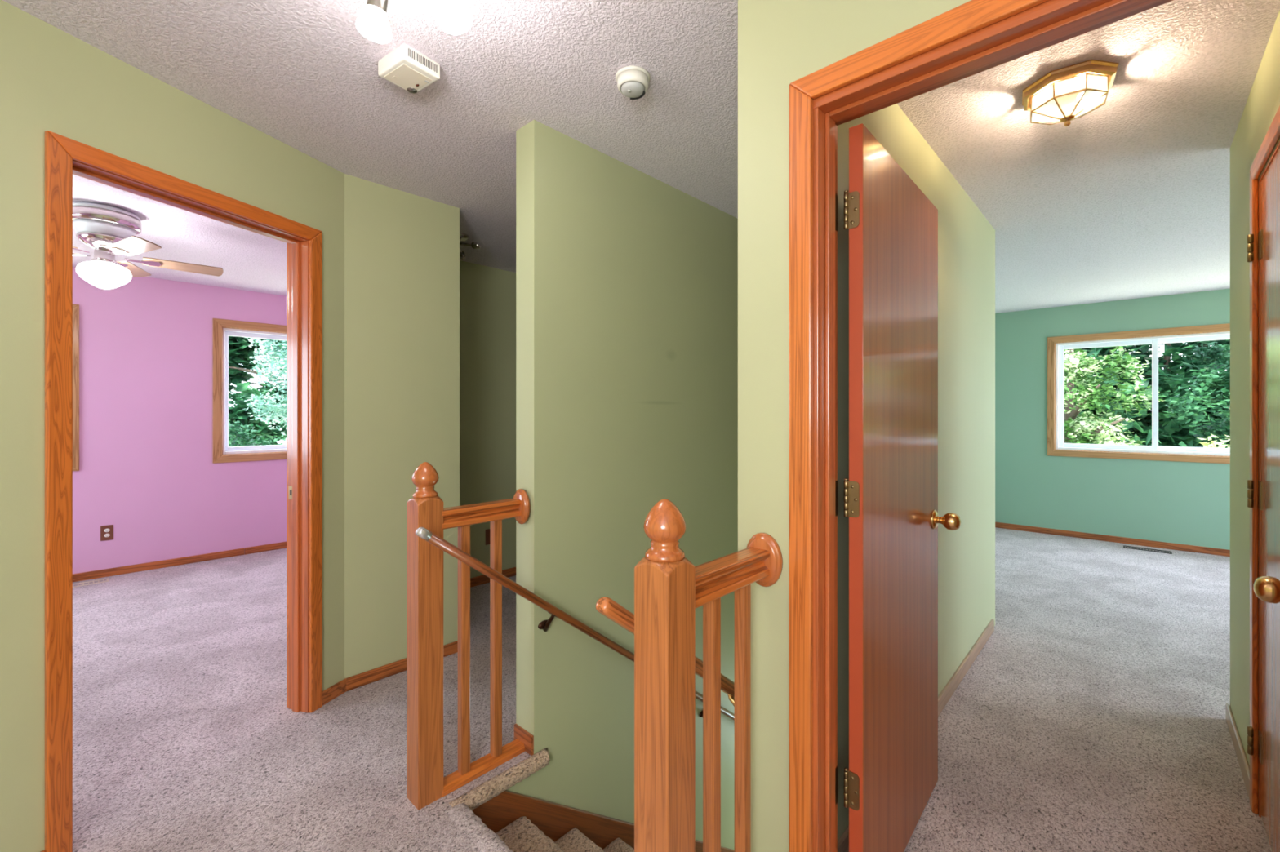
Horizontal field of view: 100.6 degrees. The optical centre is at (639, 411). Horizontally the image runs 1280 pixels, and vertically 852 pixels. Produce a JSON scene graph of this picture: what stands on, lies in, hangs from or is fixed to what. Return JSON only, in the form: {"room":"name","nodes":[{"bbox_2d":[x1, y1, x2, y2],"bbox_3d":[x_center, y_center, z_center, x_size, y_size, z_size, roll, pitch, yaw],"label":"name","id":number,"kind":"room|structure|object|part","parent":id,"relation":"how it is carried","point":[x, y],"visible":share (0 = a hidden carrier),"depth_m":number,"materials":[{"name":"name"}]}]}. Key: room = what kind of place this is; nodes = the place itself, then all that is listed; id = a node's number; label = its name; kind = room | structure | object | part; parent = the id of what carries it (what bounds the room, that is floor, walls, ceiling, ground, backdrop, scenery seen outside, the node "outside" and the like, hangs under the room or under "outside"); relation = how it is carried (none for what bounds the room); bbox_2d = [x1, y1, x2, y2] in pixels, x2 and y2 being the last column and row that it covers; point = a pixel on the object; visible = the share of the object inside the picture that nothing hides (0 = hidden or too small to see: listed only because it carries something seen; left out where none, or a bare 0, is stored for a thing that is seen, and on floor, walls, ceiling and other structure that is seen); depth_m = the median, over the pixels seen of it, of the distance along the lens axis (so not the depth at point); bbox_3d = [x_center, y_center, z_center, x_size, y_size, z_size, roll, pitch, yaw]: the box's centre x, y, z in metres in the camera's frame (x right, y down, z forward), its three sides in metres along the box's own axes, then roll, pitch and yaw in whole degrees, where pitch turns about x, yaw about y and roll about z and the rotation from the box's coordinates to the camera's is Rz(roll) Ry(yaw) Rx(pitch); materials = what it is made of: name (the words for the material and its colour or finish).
{"room":"upstairs hallway landing","nodes":[
{"label":"upstairs hallway landing","id":0,"kind":"room"},
{"bbox_2d":[0,0,344,851],"bbox_3d":[-2.071,0.088,0.617,0.115,2.460,4.012,0,0,18],"label":"wall","id":1,"kind":"structure","parent":0,"point":[52,80],"depth_m":1.53,"materials":[{"name":"green paint"}]},
{"bbox_2d":[44,130,322,851],"bbox_3d":[-1.627,0.255,1.972,0.147,2.126,0.898,0,0,18],"label":"door frame","id":2,"kind":"structure","parent":1,"relation":"attached to","point":[64,157],"depth_m":1.65,"materials":[{"name":"brown wood"}]},
{"bbox_3d":[-1.696,0.256,1.551,0.016,2.124,0.056,0,0,18],"label":"casing","id":3,"kind":"part","parent":2,"relation":"part of","materials":[{"name":"brown wood"}]},
{"bbox_3d":[-1.690,-0.780,1.992,0.016,0.056,0.895,0,0,18],"label":"casing","id":4,"kind":"part","parent":2,"relation":"part of","materials":[{"name":"brown wood"}]},
{"bbox_3d":[-1.565,-0.780,1.952,0.016,0.056,0.895,0,0,18],"label":"casing","id":5,"kind":"part","parent":2,"relation":"part of","materials":[{"name":"brown wood"}]},
{"bbox_3d":[-1.559,0.256,2.392,0.016,2.124,0.056,0,0,18],"label":"casing","id":6,"kind":"part","parent":2,"relation":"part of","materials":[{"name":"brown wood"}]},
{"bbox_3d":[-1.544,0.358,2.353,0.026,0.060,0.003,0,0,18],"label":"strike plate","id":7,"kind":"part","parent":2,"relation":"part of","materials":[{"name":"gold metal"}]},
{"bbox_3d":[-1.434,0.256,2.352,0.016,2.124,0.056,0,0,18],"label":"casing","id":8,"kind":"part","parent":2,"relation":"part of","materials":[{"name":"brown wood"}]},
{"bbox_2d":[322,678,346,706],"bbox_3d":[-1.406,1.287,2.443,0.012,0.062,0.136,0,0,18],"label":"baseboard","id":9,"kind":"structure","parent":1,"relation":"attached to","point":[338,689],"depth_m":2.44,"materials":[{"name":"brown wood"}]},
{"bbox_2d":[72,266,286,573],"bbox_3d":[-4.470,0.088,4.136,0.140,2.460,5.550,0,0,43],"label":"wall","id":10,"kind":"structure","parent":0,"point":[147,471],"depth_m":4.48,"materials":[{"name":"paint"}]},
{"bbox_2d":[72,303,79,471],"bbox_3d":[-4.776,-0.188,3.797,0.155,1.293,1.059,0,0,43],"label":"window","id":11,"kind":"structure","parent":10,"relation":"in","point":[75,307],"depth_m":4.12,"materials":[{"name":"brown wood"}]},
{"bbox_2d":[100,524,113,541],"bbox_3d":[-4.262,0.968,4.251,0.008,0.120,0.074,0,0,43],"label":"outlet","id":12,"kind":"object","parent":10,"relation":"attached to","point":[106,531],"visible":1,"depth_m":4.25,"materials":[{"name":"brown plastic"}]},
{"bbox_2d":[72,541,286,582],"bbox_3d":[-4.414,1.287,4.084,0.013,0.062,5.310,0,0,43],"label":"baseboard","id":13,"kind":"structure","parent":10,"relation":"attached to","point":[218,555],"depth_m":4.54,"materials":[{"name":"brown wood"}]},
{"bbox_2d":[212,318,286,463],"bbox_3d":[-3.495,-0.188,5.170,0.155,1.293,1.062,0,0,43],"label":"window","id":14,"kind":"structure","parent":10,"relation":"in","point":[222,452],"depth_m":4.85,"materials":[{"name":"brown wood"}]},
{"bbox_3d":[-3.783,-0.188,4.759,0.015,1.290,0.067,0,0,43],"label":"casing","id":15,"kind":"part","parent":14,"relation":"part of","materials":[{"name":"brown wood"}]},
{"bbox_3d":[-3.444,0.425,5.122,0.015,0.067,1.059,0,0,43],"label":"casing","id":16,"kind":"part","parent":14,"relation":"part of","materials":[{"name":"brown wood"}]},
{"bbox_3d":[-3.444,-0.800,5.122,0.015,0.067,1.059,0,0,43],"label":"casing","id":17,"kind":"part","parent":14,"relation":"part of","materials":[{"name":"brown wood"}]},
{"bbox_3d":[-3.511,-0.189,5.186,0.030,1.100,0.872,0,0,43],"label":"sash","id":18,"kind":"part","parent":14,"relation":"part of","materials":[{"name":"white plastic"}]},
{"bbox_2d":[344,173,459,678],"bbox_3d":[-1.248,0.088,2.754,0.128,2.460,0.605,0,0,43],"label":"wall","id":19,"kind":"structure","parent":0,"point":[402,249],"depth_m":2.67,"materials":[{"name":"green paint"}]},
{"bbox_2d":[346,640,457,691],"bbox_3d":[-1.188,1.287,2.715,0.012,0.062,0.580,0,0,43],"label":"baseboard","id":20,"kind":"structure","parent":19,"relation":"attached to","point":[364,678],"depth_m":2.62,"materials":[{"name":"brown wood"}]},
{"bbox_2d":[459,260,515,577],"bbox_3d":[-0.792,0.088,4.604,0.120,2.460,2.948,0,0,43],"label":"wall","id":21,"kind":"structure","parent":0,"point":[487,295],"depth_m":4.10,"materials":[{"name":"green paint"}]},
{"bbox_2d":[485,528,489,545],"bbox_3d":[-1.163,0.966,4.115,0.005,0.120,0.074,0,0,43],"label":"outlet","id":22,"kind":"object","parent":21,"relation":"attached to","point":[487,531],"visible":0.51,"depth_m":4.10,"materials":[{"name":"brown"}]},
{"bbox_2d":[470,567,515,587],"bbox_3d":[-0.746,1.284,4.556,0.012,0.068,2.715,0,0,43],"label":"baseboard","id":23,"kind":"structure","parent":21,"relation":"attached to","point":[478,580],"depth_m":4.08,"materials":[{"name":"brown wood"}]},
{"bbox_2d":[506,120,737,849],"bbox_3d":[0.392,1.463,2.985,0.120,5.210,3.700,0,0,43],"label":"wall","id":24,"kind":"structure","parent":0,"point":[627,280],"depth_m":2.31,"materials":[{"name":"green paint"}]},
{"bbox_2d":[514,724,533,755],"bbox_3d":[-0.455,1.280,2.078,0.120,0.075,0.012,0,0,43],"label":"baseboard","id":25,"kind":"structure","parent":24,"relation":"attached to","point":[521,734],"depth_m":2.06,"materials":[{"name":"brown wood"}]},
{"bbox_2d":[415,527,734,720],"bbox_3d":[0.239,1.402,2.677,0.078,2.086,2.779,0,0,43],"label":"handrail","id":26,"kind":"object","parent":24,"relation":"attached to","point":[423,533],"visible":0.59,"depth_m":1.94,"materials":[{"name":"brown wood"}]},
{"bbox_3d":[-0.351,0.812,2.053,0.065,0.084,0.018,0,0,43],"label":"bracket arm","id":27,"kind":"part","parent":26,"relation":"part of","materials":[{"name":"brown metal"}]},
{"bbox_2d":[472,790,734,851],"bbox_3d":[0.334,2.691,2.821,0.020,2.654,2.820,0,0,43],"label":"trim","id":28,"kind":"structure","parent":24,"relation":"attached to","point":[554,820],"depth_m":2.08,"materials":[{"name":"brown wood"}]},
{"bbox_2d":[2,0,1279,313],"bbox_3d":[0.489,-1.192,2.723,9.600,0.140,10.250,0,0,43],"label":"ceiling","id":29,"kind":"structure","parent":0,"point":[1129,199],"depth_m":1.98,"materials":[{"name":"white paint"}]},
{"bbox_2d":[72,202,223,288],"bbox_3d":[-2.956,-0.903,2.982,1.009,0.437,0.978,0,0,43],"label":"ceiling fan","id":30,"kind":"object","parent":29,"relation":"hanging from","point":[111,231],"visible":0.91,"depth_m":2.90,"materials":[{"name":"light maple"},{"name":"polished nickel"},{"name":"frosted white glass"}]},
{"bbox_3d":[-2.982,-0.754,2.960,0.220,0.139,0.220,0,0,43],"label":"lamp globe","id":31,"kind":"part","parent":30,"relation":"part of"},
{"bbox_3d":[-2.680,-0.872,2.806,0.368,0.033,0.118,0,0,27],"label":"blade","id":32,"kind":"part","parent":30,"relation":"part of","materials":[{"name":"brown wood"}]},
{"bbox_3d":[-3.136,-0.872,3.263,0.118,0.033,0.368,0,0,-27],"label":"blade","id":33,"kind":"part","parent":30,"relation":"part of","materials":[{"name":"brown wood"}]},
{"bbox_3d":[-2.740,-0.872,3.197,0.121,0.033,0.369,0,0,43],"label":"blade","id":34,"kind":"part","parent":30,"relation":"part of","materials":[{"name":"brown wood"}]},
{"bbox_2d":[377,43,439,93],"bbox_3d":[-0.740,-1.094,1.705,0.151,0.056,0.128,0,0,35],"label":"alarm box","id":35,"kind":"object","parent":29,"relation":"attached to","point":[405,67],"visible":1,"depth_m":1.68,"materials":[{"name":"white plastic"}]},
{"bbox_3d":[-0.745,-1.071,1.709,0.112,0.002,0.100,0,0,35],"label":"panel","id":36,"kind":"part","parent":35,"relation":"part of","materials":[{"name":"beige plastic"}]},
{"bbox_2d":[408,48,436,72],"bbox_3d":[-0.679,-1.098,1.663,0.003,0.024,0.098,0,0,35],"label":"grille","id":37,"kind":"object","parent":35,"relation":"attached to","point":[417,61],"depth_m":1.66,"materials":[{"name":"grey plastic"}]},
{"bbox_2d":[355,0,472,44],"bbox_3d":[-0.540,-1.006,1.222,0.286,0.232,0.147,0,0,10],"label":"light","id":38,"kind":"object","parent":29,"relation":"attached to","point":[454,18],"visible":1,"depth_m":1.24,"materials":[{"name":"white glass"}]},
{"bbox_3d":[-0.637,-0.927,1.274,0.076,0.074,0.078,0,0,43],"label":"lamp shade","id":39,"kind":"part","parent":38,"relation":"part of","materials":[{"name":"white glass"}]},
{"bbox_2d":[366,0,387,13],"bbox_3d":[-0.617,-0.998,1.257,0.066,0.099,0.046,0,0,43],"label":"ceiling light","id":40,"kind":"object","parent":38,"relation":"attached to","point":[374,6],"depth_m":1.25,"materials":[{"name":"silver metal"}]},
{"bbox_3d":[-0.430,-0.927,1.239,0.077,0.073,0.077,0,0,43],"label":"lamp shade","id":41,"kind":"part","parent":38,"relation":"part of","materials":[{"name":"white glass"}]},
{"bbox_2d":[459,232,480,259],"bbox_3d":[-1.172,-1.070,3.355,0.319,0.104,0.306,0,0,43],"label":"flush light","id":42,"kind":"object","parent":29,"relation":"attached to","point":[463,237],"visible":0.42,"depth_m":3.35,"materials":[{"name":"silver metal"}]},
{"bbox_3d":[-1.171,-1.049,3.474,0.044,0.061,0.183,0,0,-10],"label":"arm","id":43,"kind":"part","parent":42,"relation":"part of","materials":[{"name":"silver metal"}]},
{"bbox_3d":[-1.083,-1.049,3.345,0.183,0.061,0.044,0,0,20],"label":"arm","id":44,"kind":"part","parent":42,"relation":"part of","materials":[{"name":"silver metal"}]},
{"bbox_2d":[615,65,649,99],"bbox_3d":[-0.024,-1.093,1.780,0.116,0.058,0.116,0,0,43],"label":"smoke detector","id":45,"kind":"object","parent":29,"relation":"attached to","point":[633,81],"visible":1,"depth_m":1.75,"materials":[{"name":"white plastic"}]},
{"bbox_3d":[-0.024,-1.117,1.780,0.116,0.009,0.116,0,0,43],"label":"mounting plate","id":46,"kind":"part","parent":45,"relation":"part of","materials":[{"name":"white plastic"}]},
{"bbox_2d":[1022,59,1119,126],"bbox_3d":[1.467,-1.051,1.825,0.251,0.142,0.251,0,0,-10],"label":"ceiling lamp","id":47,"kind":"object","parent":29,"relation":"attached to","point":[1085,86],"visible":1,"depth_m":1.78,"materials":[{"name":"white glass"}]},
{"bbox_3d":[1.369,-1.069,1.807,0.003,0.050,0.083,0,0,-10],"label":"glass pane","id":48,"kind":"part","parent":47,"relation":"part of","materials":[{"name":"white glass"}]},
{"bbox_3d":[1.415,-1.024,1.854,0.094,0.042,0.082,0,0,43],"label":"glass pane","id":49,"kind":"part","parent":47,"relation":"part of","materials":[{"name":"white glass"}]},
{"bbox_3d":[1.458,-1.024,1.880,0.083,0.043,0.089,0,0,-10],"label":"glass pane","id":50,"kind":"part","parent":47,"relation":"part of","materials":[{"name":"white glass"}]},
{"bbox_3d":[1.412,-1.024,1.815,0.089,0.043,0.083,0,0,-10],"label":"glass pane","id":51,"kind":"part","parent":47,"relation":"part of","materials":[{"name":"white glass"}]},
{"bbox_3d":[1.508,-1.057,1.787,0.060,0.050,0.049,0,0,43],"label":"bulb","id":52,"kind":"part","parent":47,"relation":"part of","materials":[{"name":"white glass"}]},
{"bbox_3d":[1.522,-1.024,1.834,0.089,0.043,0.083,0,0,-10],"label":"glass pane","id":53,"kind":"part","parent":47,"relation":"part of","materials":[{"name":"white glass"}]},
{"bbox_3d":[1.477,-1.024,1.770,0.083,0.043,0.089,0,0,-10],"label":"glass pane","id":54,"kind":"part","parent":47,"relation":"part of","materials":[{"name":"white glass"}]},
{"bbox_3d":[1.519,-1.024,1.795,0.094,0.042,0.082,0,0,43],"label":"glass pane","id":55,"kind":"part","parent":47,"relation":"part of","materials":[{"name":"white glass"}]},
{"bbox_3d":[1.484,-1.069,1.726,0.083,0.050,0.003,0,0,-10],"label":"glass pane","id":56,"kind":"part","parent":47,"relation":"part of","materials":[{"name":"white glass"}]},
{"bbox_2d":[72,527,1271,851],"bbox_3d":[0.472,1.341,2.705,9.600,0.045,10.200,0,0,43],"label":"floor","id":57,"kind":"structure","parent":0,"point":[1091,717],"depth_m":2.23,"materials":[{"name":"beige carpet"}]},
{"bbox_2d":[72,577,108,587],"bbox_3d":[-4.297,1.315,4.013,0.100,0.006,0.405,0,0,43],"label":"floor vent","id":58,"kind":"object","parent":57,"relation":"in","point":[103,580],"visible":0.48,"depth_m":4.09,"materials":[{"name":"beige metal"}]},
{"bbox_2d":[407,462,529,809],"bbox_3d":[-0.612,0.755,1.931,0.425,1.167,0.104,0,0,-43],"label":"balustrade","id":59,"kind":"object","parent":57,"relation":"on","point":[426,782],"visible":0.96,"depth_m":1.81,"materials":[{"name":"brown wood"}]},
{"bbox_3d":[-0.735,0.807,1.821,0.089,1.061,0.089,0,0,43],"label":"newel post","id":60,"kind":"part","parent":59,"relation":"part of","materials":[{"name":"brown wood"}]},
{"bbox_3d":[-0.588,0.371,1.953,0.062,0.064,0.317,0,0,43],"label":"rail","id":61,"kind":"part","parent":59,"relation":"part of","materials":[{"name":"brown wood"}]},
{"bbox_3d":[-0.582,1.303,1.960,0.060,0.030,0.334,0,0,43],"label":"rail","id":62,"kind":"part","parent":59,"relation":"part of","materials":[{"name":"brown wood"}]},
{"bbox_2d":[444,747,634,851],"bbox_3d":[0.544,2.341,2.389,0.913,2.061,2.551,0,0,43],"label":"staircase","id":63,"kind":"structure","parent":57,"relation":"attached to","point":[521,835],"depth_m":1.88,"materials":[{"name":"beige carpet"}]},
{"bbox_2d":[634,498,782,851],"bbox_3d":[0.172,0.758,1.210,0.104,1.160,0.435,0,0,43],"label":"balustrade","id":64,"kind":"object","parent":57,"relation":"on","point":[668,588],"visible":1,"depth_m":1.08,"materials":[{"name":"brown wood"}]},
{"bbox_3d":[0.051,0.811,1.088,0.090,1.053,0.090,0,0,43],"label":"newel post","id":65,"kind":"part","parent":64,"relation":"part of","materials":[{"name":"brown wood"}]},
{"bbox_3d":[0.192,0.382,1.239,0.062,0.064,0.331,0,0,43],"label":"rail","id":66,"kind":"part","parent":64,"relation":"part of","materials":[{"name":"brown wood"}]},
{"bbox_2d":[1123,545,1172,554],"bbox_3d":[4.839,1.315,5.072,0.335,0.006,0.100,0,0,43],"label":"floor vent","id":67,"kind":"object","parent":57,"relation":"in","point":[1170,553],"visible":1,"depth_m":5.06,"materials":[{"name":"black metal"}]},
{"bbox_2d":[737,0,991,851],"bbox_3d":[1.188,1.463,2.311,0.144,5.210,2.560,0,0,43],"label":"wall","id":68,"kind":"structure","parent":0,"point":[964,233],"depth_m":1.42,"materials":[{"name":"green paint"}]},
{"bbox_2d":[595,596,734,706],"bbox_3d":[0.861,1.432,2.132,0.090,2.052,2.732,0,0,43],"label":"handrail","id":69,"kind":"object","parent":68,"relation":"attached to","point":[606,606],"visible":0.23,"depth_m":1.19,"materials":[{"name":"brown wood"}]},
{"bbox_3d":[0.279,0.843,1.498,0.075,0.084,0.018,0,0,43],"label":"bracket arm","id":70,"kind":"part","parent":69,"relation":"part of","materials":[{"name":"gold metal"}]},
{"bbox_2d":[835,123,960,851],"bbox_3d":[0.799,0.294,1.577,0.128,2.016,0.786,0,0,43],"label":"door","id":71,"kind":"structure","parent":68,"relation":"in","point":[891,491],"depth_m":1.49,"materials":[{"name":"brown wood"}]},
{"bbox_3d":[0.494,0.222,1.343,0.002,1.543,0.028,0,0,43],"label":"hinge jamb plate","id":72,"kind":"part","parent":71,"relation":"part of","materials":[{"name":"brown wood"}]},
{"bbox_3d":[1.044,0.370,1.800,0.074,0.059,0.059,0,0,43],"label":"knob","id":73,"kind":"part","parent":71,"relation":"part of","materials":[{"name":"gold metal"}]},
{"bbox_2d":[837,619,994,851],"bbox_3d":[1.291,1.283,2.307,0.013,0.070,2.445,0,0,43],"label":"baseboard","id":74,"kind":"structure","parent":68,"relation":"attached to","point":[944,697],"depth_m":2.54,"materials":[{"name":"brown wood"}]},
{"bbox_2d":[788,0,1173,851],"bbox_3d":[0.741,0.255,1.045,0.907,2.126,0.131,0,0,43],"label":"door frame","id":75,"kind":"structure","parent":68,"relation":"attached to","point":[974,37],"depth_m":1.28,"materials":[{"name":"brown wood"}]},
{"bbox_3d":[0.391,0.256,1.293,0.058,2.125,0.016,0,0,43],"label":"casing","id":76,"kind":"part","parent":75,"relation":"part of","materials":[{"name":"brown wood"}]},
{"bbox_3d":[0.702,-0.779,1.003,0.903,0.058,0.016,0,0,43],"label":"casing","id":77,"kind":"part","parent":75,"relation":"part of","materials":[{"name":"brown wood"}]},
{"bbox_2d":[991,225,995,626],"bbox_3d":[1.769,1.463,3.601,1.054,5.210,0.120,0,0,43],"label":"wall","id":78,"kind":"structure","parent":0,"point":[993,230],"depth_m":3.24,"materials":[{"name":"green paint"}]},
{"bbox_2d":[995,288,1230,550],"bbox_3d":[5.647,0.088,4.674,4.720,2.460,0.140,0,0,43],"label":"wall","id":79,"kind":"structure","parent":0,"point":[1175,502],"depth_m":5.50,"materials":[{"name":"green paint"}]},
{"bbox_2d":[995,522,1230,556],"bbox_3d":[5.602,1.287,4.611,4.500,0.062,0.013,0,0,43],"label":"baseboard","id":80,"kind":"structure","parent":79,"relation":"attached to","point":[1213,551],"depth_m":5.34,"materials":[{"name":"brown wood"}]},
{"bbox_2d":[1047,323,1230,463],"bbox_3d":[5.435,-0.166,4.862,2.713,1.277,0.155,0,0,43],"label":"window","id":81,"kind":"structure","parent":79,"relation":"in","point":[1056,345],"depth_m":5.32,"materials":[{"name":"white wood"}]},
{"bbox_3d":[4.418,-0.166,5.715,0.063,1.274,0.015,0,0,43],"label":"casing","id":82,"kind":"part","parent":81,"relation":"part of","materials":[{"name":"brown wood"}]},
{"bbox_3d":[4.808,-0.167,5.483,0.768,1.092,0.028,0,0,43],"label":"sash","id":83,"kind":"part","parent":81,"relation":"part of","materials":[{"name":"white plastic"}]},
{"bbox_3d":[5.387,-0.772,4.811,2.710,0.063,0.015,0,0,43],"label":"casing","id":84,"kind":"part","parent":81,"relation":"part of","materials":[{"name":"brown wood"}]},
{"bbox_3d":[5.387,0.442,4.811,2.710,0.063,0.015,0,0,43],"label":"casing","id":85,"kind":"part","parent":81,"relation":"part of","materials":[{"name":"brown wood"}]},
{"bbox_3d":[5.473,-0.167,4.903,1.079,1.092,0.028,0,0,43],"label":"sash","id":86,"kind":"part","parent":81,"relation":"part of","materials":[{"name":"white plastic"}]},
{"bbox_2d":[1230,9,1279,814],"bbox_3d":[1.864,0.088,1.480,0.120,2.460,2.037,0,0,43],"label":"wall","id":87,"kind":"structure","parent":0,"point":[1263,103],"depth_m":1.99,"materials":[{"name":"green paint"}]},
{"bbox_2d":[1225,703,1249,799],"bbox_3d":[2.287,1.283,2.030,0.012,0.070,0.674,0,0,43],"label":"baseboard","id":88,"kind":"structure","parent":87,"relation":"attached to","point":[1239,750],"depth_m":2.00,"materials":[{"name":"brown wood"}]},
{"bbox_2d":[1247,147,1279,851],"bbox_3d":[1.766,0.281,1.496,0.118,2.050,0.721,0,0,43],"label":"door","id":89,"kind":"structure","parent":87,"relation":"in","point":[1266,587],"depth_m":1.57,"materials":[{"name":"brown wood"}]},
{"bbox_3d":[2.006,1.083,1.720,0.002,0.090,0.052,0,0,43],"label":"hinge plate","id":90,"kind":"part","parent":89,"relation":"part of","materials":[{"name":"gold metal"}]},
{"bbox_3d":[2.006,0.270,1.720,0.002,0.090,0.052,0,0,43],"label":"hinge plate","id":91,"kind":"part","parent":89,"relation":"part of","materials":[{"name":"gold metal"}]},
{"bbox_3d":[2.006,-0.539,1.720,0.002,0.090,0.052,0,0,43],"label":"hinge plate","id":92,"kind":"part","parent":89,"relation":"part of","materials":[{"name":"gold metal"}]},
{"bbox_3d":[1.542,0.433,1.287,0.074,0.063,0.063,0,0,43],"label":"knob","id":93,"kind":"part","parent":89,"relation":"part of","materials":[{"name":"gold metal"}]},
{"bbox_2d":[1249,106,1279,817],"bbox_3d":[1.814,0.251,1.436,0.134,2.135,0.833,0,0,43],"label":"door frame","id":94,"kind":"structure","parent":87,"relation":"attached to","point":[1272,137],"depth_m":1.74,"materials":[{"name":"brown wood"}]},
{"bbox_3d":[2.035,0.252,1.761,0.014,2.133,0.056,0,0,43],"label":"casing","id":95,"kind":"part","parent":94,"relation":"part of","materials":[{"name":"brown wood"}]},
{"bbox_3d":[1.770,-0.789,1.477,0.014,0.056,0.829,0,0,43],"label":"casing","id":96,"kind":"part","parent":94,"relation":"part of","materials":[{"name":"brown wood"}]},
{"label":"outside","id":97,"kind":"structure","parent":0,"visible":0},
{"bbox_3d":[3.167,4.223,10.723,50.000,0.090,60.000,0,0,43],"label":"ground","id":98,"kind":"structure","parent":97,"visible":0},
{"bbox_2d":[228,336,286,446],"bbox_3d":[-9.679,-0.442,15.388,4.546,9.328,8.090,0,0,26],"label":"tree","id":99,"kind":"object","parent":98,"relation":"on","point":[240,352],"visible":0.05,"depth_m":13.85,"materials":[{"name":"green plant"}]},
{"bbox_2d":[228,419,286,446],"bbox_3d":[-6.165,2.174,8.326,1.905,4.101,1.710,0,0,-16],"label":"bush","id":100,"kind":"object","parent":98,"relation":"on","point":[242,436],"visible":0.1,"depth_m":8.27,"materials":[{"name":"green plant"}]},
{"bbox_2d":[242,337,286,435],"bbox_3d":[-6.527,0.916,11.557,3.315,6.614,3.388,0,0,7],"label":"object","id":101,"kind":"object","parent":98,"relation":"on","point":[268,406],"visible":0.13,"depth_m":10.63,"materials":[{"name":"green plant"}]},
{"bbox_2d":[1063,345,1162,445],"bbox_3d":[7.884,0.991,9.708,2.520,6.464,2.228,0,0,-31],"label":"tree","id":102,"kind":"object","parent":98,"relation":"on","point":[1075,368],"visible":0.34,"depth_m":9.22,"materials":[{"name":"green plant"}]},
{"bbox_2d":[1063,339,1230,448],"bbox_3d":[12.762,-1.225,13.177,12.638,10.895,6.946,0,0,43],"label":"tree","id":103,"kind":"object","parent":98,"relation":"on","point":[1171,433],"visible":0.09,"depth_m":12.06,"materials":[{"name":"green plant"}]},
{"bbox_2d":[1164,339,1230,448],"bbox_3d":[10.051,0.625,8.740,2.069,7.196,2.908,0,0,43],"label":"tree","id":104,"kind":"object","parent":98,"relation":"on","point":[1215,387],"visible":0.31,"depth_m":8.98,"materials":[{"name":"green plant"}]},
{"bbox_2d":[1196,434,1230,448],"bbox_3d":[7.142,2.254,6.542,1.642,3.943,1.372,0,0,2],"label":"bush","id":105,"kind":"object","parent":98,"relation":"on","point":[1213,443],"visible":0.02,"depth_m":6.72,"materials":[{"name":"green plant"}]}
]}

